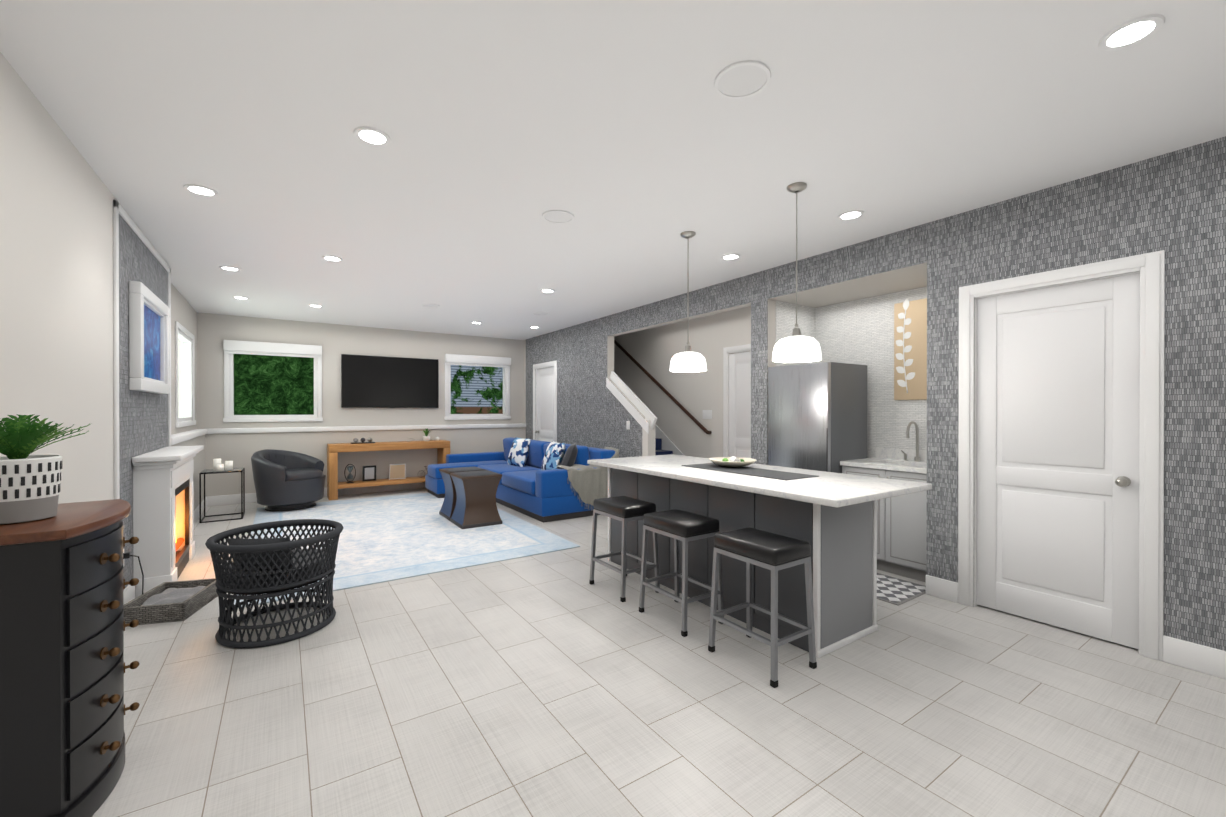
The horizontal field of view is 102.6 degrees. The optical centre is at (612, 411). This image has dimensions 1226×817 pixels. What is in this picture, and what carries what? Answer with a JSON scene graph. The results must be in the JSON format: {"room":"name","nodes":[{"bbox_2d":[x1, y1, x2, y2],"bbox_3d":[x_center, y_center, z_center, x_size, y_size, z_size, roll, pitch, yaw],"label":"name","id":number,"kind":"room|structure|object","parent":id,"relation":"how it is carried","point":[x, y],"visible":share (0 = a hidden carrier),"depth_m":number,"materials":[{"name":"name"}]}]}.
{"room":"living room","nodes":[
{"label":"living room","id":0,"kind":"room"},
{"bbox_2d":[0,52,205,509],"bbox_3d":[-2.659,-0.020,2.113,0.250,2.740,12.000,0,0,-34],"label":"wall","id":1,"kind":"structure","parent":0,"point":[57,197],"depth_m":2.41,"materials":[{"name":"white paint"}]},
{"bbox_2d":[123,585,134,604],"bbox_3d":[-2.902,1.278,2.725,0.016,0.140,1.920,0,0,-34],"label":"baseboard","id":2,"kind":"structure","parent":1,"relation":"attached to","point":[129,592],"depth_m":3.38,"materials":[{"name":"white"}]},
{"bbox_2d":[113,200,170,498],"bbox_3d":[-3.717,-0.011,3.926,0.018,2.710,1.850,0,0,-34],"label":"trim","id":3,"kind":"structure","parent":1,"relation":"attached to","point":[118,209],"depth_m":3.17,"materials":[{"name":"white wood"}]},
{"bbox_2d":[119,214,167,589],"bbox_3d":[-3.723,0.014,3.922,0.004,2.660,1.750,0,0,-34],"label":"wall","id":4,"kind":"structure","parent":1,"relation":"attached to","point":[143,422],"depth_m":3.52,"materials":[{"name":"paper"}]},
{"bbox_2d":[123,549,143,593],"bbox_3d":[-3.318,1.131,3.422,0.104,0.412,0.302,0,0,-34],"label":"outlet","id":5,"kind":"object","parent":4,"relation":"attached to","point":[126,555],"visible":0.6,"depth_m":3.33,"materials":[{"name":"white plastic"}]},
{"bbox_2d":[129,281,169,393],"bbox_3d":[-3.671,-0.541,3.907,0.065,0.770,1.050,0,0,-34],"label":"framed picture","id":6,"kind":"object","parent":4,"relation":"attached to","point":[148,340],"visible":1,"depth_m":3.79,"materials":[{"name":"white wood"}]},
{"bbox_2d":[175,321,195,427],"bbox_3d":[-5.319,-0.423,6.047,0.132,1.200,1.340,0,0,-34],"label":"window","id":7,"kind":"structure","parent":1,"relation":"in","point":[188,410],"depth_m":6.49,"materials":[{"name":"white"}]},
{"bbox_2d":[171,429,208,444],"bbox_3d":[-5.008,0.280,5.765,0.130,0.075,2.640,0,0,-34],"label":"trim","id":8,"kind":"structure","parent":1,"relation":"attached to","point":[176,438],"depth_m":5.51,"materials":[{"name":"white wood"}]},
{"bbox_2d":[194,496,207,522],"bbox_3d":[-4.912,1.268,5.706,0.020,0.140,2.870,0,0,-34],"label":"baseboard","id":9,"kind":"structure","parent":1,"relation":"attached to","point":[196,512],"depth_m":6.42,"materials":[{"name":"white"}]},
{"bbox_2d":[197,312,525,496],"bbox_3d":[-3.860,-0.041,8.357,5.230,2.740,0.300,0,0,-34],"label":"wall","id":10,"kind":"structure","parent":0,"point":[334,341],"depth_m":7.92,"materials":[{"name":"grey paint"}]},
{"bbox_2d":[223,340,322,421],"bbox_3d":[-5.132,-0.443,7.460,1.240,1.190,0.185,0,0,-34],"label":"window","id":11,"kind":"structure","parent":10,"relation":"in","point":[231,348],"depth_m":7.36,"materials":[{"name":"white wood"}]},
{"bbox_2d":[208,482,424,505],"bbox_3d":[-3.718,1.259,8.266,4.860,0.140,0.016,0,0,-34],"label":"baseboard","id":12,"kind":"structure","parent":10,"relation":"attached to","point":[249,497],"depth_m":7.86,"materials":[{"name":"white wood"}]},
{"bbox_2d":[209,423,525,433],"bbox_3d":[-3.786,0.272,8.275,4.960,0.075,0.140,0,0,-34],"label":"trim","id":13,"kind":"structure","parent":10,"relation":"attached to","point":[460,426],"depth_m":7.92,"materials":[{"name":"white wood"}]},
{"bbox_2d":[341,354,438,407],"bbox_3d":[-3.750,-0.498,8.344,1.520,0.866,0.056,0,0,-34],"label":"wall-mounted tv","id":14,"kind":"object","parent":10,"relation":"attached to","point":[381,382],"visible":0.96,"depth_m":8.29,"materials":[{"name":"black plastic"}]},
{"bbox_2d":[444,354,510,419],"bbox_3d":[-2.527,-0.449,9.213,1.260,1.190,0.185,0,0,-34],"label":"window","id":15,"kind":"structure","parent":10,"relation":"in","point":[474,360],"depth_m":9.14,"materials":[{"name":"white wood"}]},
{"bbox_2d":[0,0,1225,339],"bbox_3d":[-0.110,-1.446,3.794,6.500,0.100,12.250,0,0,-34],"label":"ceiling","id":16,"kind":"structure","parent":0,"point":[630,138],"depth_m":2.41,"materials":[{"name":"white paint"}]},
{"bbox_2d":[183,184,218,196],"bbox_3d":[-2.578,-1.389,3.076,0.168,0.007,0.183,0,0,-34],"label":"recessed light","id":17,"kind":"object","parent":16,"relation":"in","point":[201,190],"depth_m":3.08,"materials":[{"name":"white"}]},
{"bbox_2d":[354,127,390,145],"bbox_3d":[-1.210,-1.387,2.470,0.166,0.007,0.176,0,0,-34],"label":"recessed light","id":18,"kind":"object","parent":16,"relation":"in","point":[368,135],"depth_m":2.47,"materials":[{"name":"white plastic"}]},
{"bbox_2d":[422,304,439,307],"bbox_3d":[-2.411,-1.400,6.495,0.229,0.008,0.229,0,0,-40],"label":"ceiling speaker","id":19,"kind":"object","parent":16,"relation":"attached to","point":[424,305],"depth_m":6.47,"materials":[{"name":"white plastic"}]},
{"bbox_2d":[542,210,573,222],"bbox_3d":[-0.391,-1.390,3.503,0.229,0.008,0.229,0,0,17],"label":"ceiling speaker","id":20,"kind":"object","parent":16,"relation":"attached to","point":[554,216],"depth_m":3.49,"materials":[{"name":"white plastic"}]},
{"bbox_2d":[669,231,706,371],"bbox_3d":[0.588,-0.858,3.850,0.290,1.074,0.290,0,0,-34],"label":"pendant light","id":21,"kind":"object","parent":16,"relation":"hanging from","point":[687,360],"visible":1,"depth_m":3.79,"materials":[{"name":"white glass"}]},
{"bbox_2d":[714,61,770,98],"bbox_3d":[0.541,-1.385,2.057,0.229,0.008,0.229,0,0,-40],"label":"ceiling speaker","id":22,"kind":"object","parent":16,"relation":"attached to","point":[741,79],"depth_m":2.05,"materials":[{"name":"white plastic"}]},
{"bbox_2d":[772,182,821,362],"bbox_3d":[1.136,-0.855,3.037,0.290,1.074,0.290,0,0,-34],"label":"pendant light","id":23,"kind":"object","parent":16,"relation":"hanging from","point":[796,346],"visible":1,"depth_m":2.96,"materials":[{"name":"white glass"}]},
{"bbox_2d":[838,210,863,219],"bbox_3d":[1.679,-1.391,3.465,0.179,0.007,0.170,0,0,-34],"label":"recessed light","id":24,"kind":"object","parent":16,"relation":"in","point":[852,214],"depth_m":3.47,"materials":[{"name":"white plastic"}]},
{"bbox_2d":[1098,14,1164,50],"bbox_3d":[1.891,-1.385,1.793,0.178,0.007,0.167,0,0,-34],"label":"recessed light","id":25,"kind":"object","parent":16,"relation":"in","point":[1131,32],"depth_m":1.79,"materials":[{"name":"white"}]},
{"bbox_2d":[92,488,1225,816],"bbox_3d":[-0.110,1.394,3.803,6.500,0.100,12.250,0,0,-34],"label":"floor","id":26,"kind":"structure","parent":0,"point":[554,684],"depth_m":2.20,"materials":[{"name":"tile"}]},
{"bbox_2d":[0,414,139,816],"bbox_3d":[-1.976,0.680,1.713,0.422,1.343,0.636,0,0,-34],"label":"dresser","id":27,"kind":"object","parent":26,"relation":"on","point":[63,625],"visible":1,"depth_m":1.57,"materials":[{"name":"black paint"}]},
{"bbox_2d":[0,414,90,524],"bbox_3d":[-1.981,0.186,1.644,0.326,0.354,0.316,0,0,-34],"label":"planter","id":28,"kind":"object","parent":27,"relation":"on","point":[29,484],"depth_m":1.62,"materials":[{"name":"grey ceramic"}]},
{"bbox_2d":[132,445,203,597],"bbox_3d":[-3.673,0.833,4.097,0.270,1.020,1.260,0,0,-34],"label":"fireplace","id":29,"kind":"object","parent":26,"relation":"on","point":[163,513],"visible":0.96,"depth_m":3.64,"materials":[{"name":"white paint"}]},
{"bbox_2d":[123,578,217,624],"bbox_3d":[-3.004,1.286,3.356,0.360,0.119,0.500,0,0,-16],"label":"basket","id":30,"kind":"object","parent":26,"relation":"on","point":[174,601],"visible":0.81,"depth_m":3.26,"materials":[{"name":"grey wicker"}]},
{"bbox_2d":[199,458,244,522],"bbox_3d":[-4.903,0.963,6.175,0.414,0.746,0.414,0,0,-34],"label":"side table","id":31,"kind":"object","parent":26,"relation":"on","point":[218,466],"visible":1,"depth_m":6.12,"materials":[{"name":"black metal"}]},
{"bbox_2d":[205,519,342,647],"bbox_3d":[-2.104,1.043,3.093,0.714,0.606,0.714,0,0,-4],"label":"wicker chair","id":32,"kind":"object","parent":26,"relation":"on","point":[266,567],"visible":1,"depth_m":2.88,"materials":[{"name":"grey wicker"}]},
{"bbox_2d":[327,428,449,499],"bbox_3d":[-3.635,0.805,8.052,1.800,1.050,0.400,0,0,-34],"label":"console table","id":33,"kind":"object","parent":26,"relation":"on","point":[397,473],"visible":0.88,"depth_m":7.85,"materials":[{"name":"brown wood"}]},
{"bbox_2d":[351,438,374,443],"bbox_3d":[-3.973,0.457,7.800,0.340,0.088,0.120,0,0,-34],"label":"tray","id":34,"kind":"object","parent":33,"relation":"on","point":[355,440],"depth_m":7.77,"materials":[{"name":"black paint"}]},
{"bbox_2d":[234,493,579,606],"bbox_3d":[-2.610,1.333,5.815,2.740,0.010,4.120,0,0,-34],"label":"rug","id":35,"kind":"object","parent":26,"relation":"on","point":[387,538],"visible":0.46,"depth_m":5.15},
{"bbox_2d":[251,449,325,510],"bbox_3d":[-4.490,0.924,6.827,0.865,0.800,0.900,0,0,4],"label":"leather chair","id":36,"kind":"object","parent":35,"relation":"on","point":[284,480],"visible":1,"depth_m":6.56,"materials":[{"name":"grey leather"}]},
{"bbox_2d":[439,466,484,520],"bbox_3d":[-1.919,1.029,6.291,0.480,0.592,0.480,0,0,-34],"label":"coffee table","id":37,"kind":"object","parent":35,"relation":"on","point":[446,511],"visible":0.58,"depth_m":6.15,"materials":[{"name":"brown wood"}]},
{"bbox_2d":[450,470,501,528],"bbox_3d":[-1.640,1.031,5.877,0.480,0.592,0.480,0,0,-34],"label":"coffee table","id":38,"kind":"object","parent":35,"relation":"on","point":[475,505],"visible":1,"depth_m":5.72,"materials":[{"name":"brown wood"}]},
{"bbox_2d":[425,437,618,522],"bbox_3d":[-1.504,0.874,7.280,1.773,0.918,3.143,0,0,-34],"label":"sofa","id":39,"kind":"object","parent":26,"relation":"on","point":[543,481],"visible":0.83,"depth_m":6.45,"materials":[{"name":"blue fabric"}]},
{"bbox_2d":[560,443,577,468],"bbox_3d":[-0.583,0.635,6.562,0.382,0.429,0.479,0,0,-34],"label":"pillow","id":40,"kind":"object","parent":39,"relation":"on","point":[568,453],"depth_m":6.39,"materials":[{"name":"grey fabric"}]},
{"bbox_2d":[557,447,618,510],"bbox_3d":[-0.320,0.893,6.395,0.797,0.826,0.353,0,0,-34],"label":"throw","id":41,"kind":"object","parent":39,"relation":"on","point":[584,483],"depth_m":6.26,"materials":[{"name":"beige fabric"}]},
{"bbox_2d":[589,496,659,601],"bbox_3d":[0.084,1.012,3.746,0.346,0.664,0.454,0,0,-34],"label":"stool","id":42,"kind":"object","parent":26,"relation":"on","point":[624,509],"visible":0.88,"depth_m":3.65,"materials":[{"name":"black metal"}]},
{"bbox_2d":[655,438,672,454],"bbox_3d":[-0.146,-0.021,8.417,0.990,2.700,4.052,0,0,-34],"label":"stair steps","id":43,"kind":"structure","parent":26,"relation":"on","point":[658,447],"depth_m":7.83,"materials":[{"name":"carpet"}]},
{"bbox_2d":[639,509,723,636],"bbox_3d":[0.442,1.014,3.215,0.346,0.664,0.454,0,0,-34],"label":"stool","id":44,"kind":"object","parent":26,"relation":"on","point":[684,527],"visible":0.81,"depth_m":3.12,"materials":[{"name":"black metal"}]},
{"bbox_2d":[608,470,877,657],"bbox_3d":[0.792,0.910,3.723,0.614,0.868,2.100,0,0,-34],"label":"kitchen island","id":45,"kind":"object","parent":26,"relation":"on","point":[830,518],"depth_m":2.99,"materials":[{"name":"grey"}]},
{"bbox_2d":[587,454,931,509],"bbox_3d":[0.866,0.458,3.746,1.020,0.037,2.430,0,0,-34],"label":"island countertop","id":46,"kind":"structure","parent":45,"relation":"on","point":[820,488],"depth_m":3.20,"materials":[{"name":"white stone"}]},
{"bbox_2d":[709,457,756,466],"bbox_3d":[0.949,0.395,3.892,0.370,0.076,0.370,0,0,-34],"label":"bowl","id":47,"kind":"object","parent":46,"relation":"on","point":[719,461],"depth_m":3.84,"materials":[{"name":"beige ceramic"}]},
{"bbox_2d":[708,527,816,687],"bbox_3d":[0.804,1.016,2.676,0.346,0.664,0.454,0,0,-34],"label":"stool","id":48,"kind":"object","parent":26,"relation":"on","point":[772,552],"visible":1,"depth_m":2.58,"materials":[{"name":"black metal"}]},
{"bbox_2d":[768,362,866,472],"bbox_3d":[1.958,0.451,4.722,0.639,1.780,0.640,0,0,-34],"label":"fridge","id":49,"kind":"object","parent":26,"relation":"on","point":[817,416],"visible":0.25,"depth_m":4.48,"materials":[{"name":"grey metal"}]},
{"bbox_2d":[840,421,926,581],"bbox_3d":[2.481,0.713,4.216,0.617,1.260,0.765,0,0,-34],"label":"cabinet","id":50,"kind":"object","parent":26,"relation":"on","point":[901,533],"visible":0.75,"depth_m":4.00,"materials":[{"name":"grey wood"}]},
{"bbox_2d":[877,573,925,604],"bbox_3d":[1.975,1.340,3.911,0.560,0.008,0.840,0,0,-34],"label":"floor mat","id":51,"kind":"object","parent":26,"relation":"on","point":[894,590],"visible":0.38,"depth_m":3.69,"materials":[{"name":"grey"}]},
{"bbox_2d":[614,306,750,457],"bbox_3d":[0.802,-0.640,8.010,0.120,3.940,6.080,0,0,-34],"label":"wall","id":52,"kind":"structure","parent":0,"point":[652,351],"depth_m":7.38,"materials":[{"name":"white paint"}]},
{"bbox_2d":[614,339,711,433],"bbox_3d":[0.694,-0.506,7.977,0.097,1.645,2.442,0,0,-34],"label":"handrail","id":53,"kind":"object","parent":52,"relation":"attached to","point":[678,404],"visible":0.88,"depth_m":7.72,"materials":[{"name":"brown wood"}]},
{"bbox_2d":[655,424,684,455],"bbox_3d":[0.822,-0.074,7.861,0.014,2.810,5.550,0,0,-34],"label":"trim","id":54,"kind":"structure","parent":52,"relation":"attached to","point":[668,444],"depth_m":7.81,"materials":[{"name":"white wood"}]},
{"bbox_2d":[703,410,711,418],"bbox_3d":[1.354,0.038,7.069,0.015,0.130,0.180,0,0,-34],"label":"light switch","id":55,"kind":"object","parent":52,"relation":"attached to","point":[707,414],"visible":1,"depth_m":7.06,"materials":[{"name":"white plastic"}]},
{"bbox_2d":[723,344,750,457],"bbox_3d":[1.797,0.226,6.385,0.114,2.220,0.990,0,0,-34],"label":"door","id":56,"kind":"structure","parent":52,"relation":"attached to","point":[736,403],"depth_m":6.60,"materials":[{"name":"white wood"}]},
{"bbox_2d":[524,263,1138,455],"bbox_3d":[1.538,-0.030,4.908,0.126,2.740,11.950,0,0,-34],"label":"wall","id":57,"kind":"structure","parent":0,"point":[771,331],"depth_m":5.23,"materials":[{"name":"grey paint"}]},
{"bbox_2d":[533,360,556,441],"bbox_3d":[-1.208,0.217,8.949,0.159,2.220,0.960,0,0,-34],"label":"door","id":58,"kind":"structure","parent":57,"relation":"attached to","point":[545,405],"depth_m":8.97,"materials":[{"name":"white wood"}]},
{"bbox_2d":[626,421,629,429],"bbox_3d":[0.207,0.184,6.761,0.014,0.120,0.070,0,0,-34],"label":"plate","id":59,"kind":"object","parent":57,"relation":"attached to","point":[627,425],"visible":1,"depth_m":6.75,"materials":[{"name":"white plastic"}]},
{"bbox_2d":[606,371,656,433],"bbox_3d":[0.224,-0.155,6.802,0.094,0.878,1.125,0,0,-34],"label":"trim","id":60,"kind":"structure","parent":57,"relation":"on","point":[637,402],"depth_m":6.74,"materials":[{"name":"white wood"}]},
{"bbox_2d":[526,136,1225,650],"bbox_3d":[1.558,-0.029,4.771,0.005,2.740,11.700,0,0,-34],"label":"wall","id":61,"kind":"structure","parent":57,"relation":"attached to","point":[1172,204],"depth_m":3.02,"materials":[{"name":"paper"}]},
{"bbox_2d":[958,250,1164,660],"bbox_3d":[2.743,0.236,3.080,0.159,2.220,0.970,0,0,-34],"label":"door","id":62,"kind":"structure","parent":57,"relation":"attached to","point":[1061,490],"depth_m":3.00,"materials":[{"name":"white wood"}]},
{"bbox_2d":[1163,635,1225,678],"bbox_3d":[3.894,1.282,1.285,0.016,0.140,3.300,0,0,-34],"label":"baseboard","id":63,"kind":"structure","parent":57,"relation":"attached to","point":[1197,657],"depth_m":2.55,"materials":[{"name":"white wood"}]},
{"bbox_2d":[777,267,926,307],"bbox_3d":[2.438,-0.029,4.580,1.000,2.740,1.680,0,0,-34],"label":"soffit","id":64,"kind":"structure","parent":0,"point":[903,281],"depth_m":4.45,"materials":[{"name":"grey paint"}]},
{"bbox_2d":[776,286,926,457],"bbox_3d":[2.293,0.117,4.482,0.650,2.450,1.440,0,0,-34],"label":"wall tile","id":65,"kind":"structure","parent":64,"relation":"attached to","point":[860,332],"depth_m":4.74,"materials":[{"name":"tile"}]},
{"bbox_2d":[894,298,926,399],"bbox_3d":[2.728,-0.568,4.370,0.037,0.920,0.430,0,0,-34],"label":"canvas art","id":66,"kind":"object","parent":65,"relation":"attached to","point":[910,350],"visible":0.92,"depth_m":4.42,"materials":[{"name":"beige fabric"}]},
{"label":"outside","id":67,"kind":"structure","parent":0,"visible":0},
{"bbox_2d":[234,354,502,414],"bbox_3d":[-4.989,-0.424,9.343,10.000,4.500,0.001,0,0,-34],"label":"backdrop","id":68,"kind":"structure","parent":67,"point":[272,385],"depth_m":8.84,"materials":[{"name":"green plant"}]}
]}

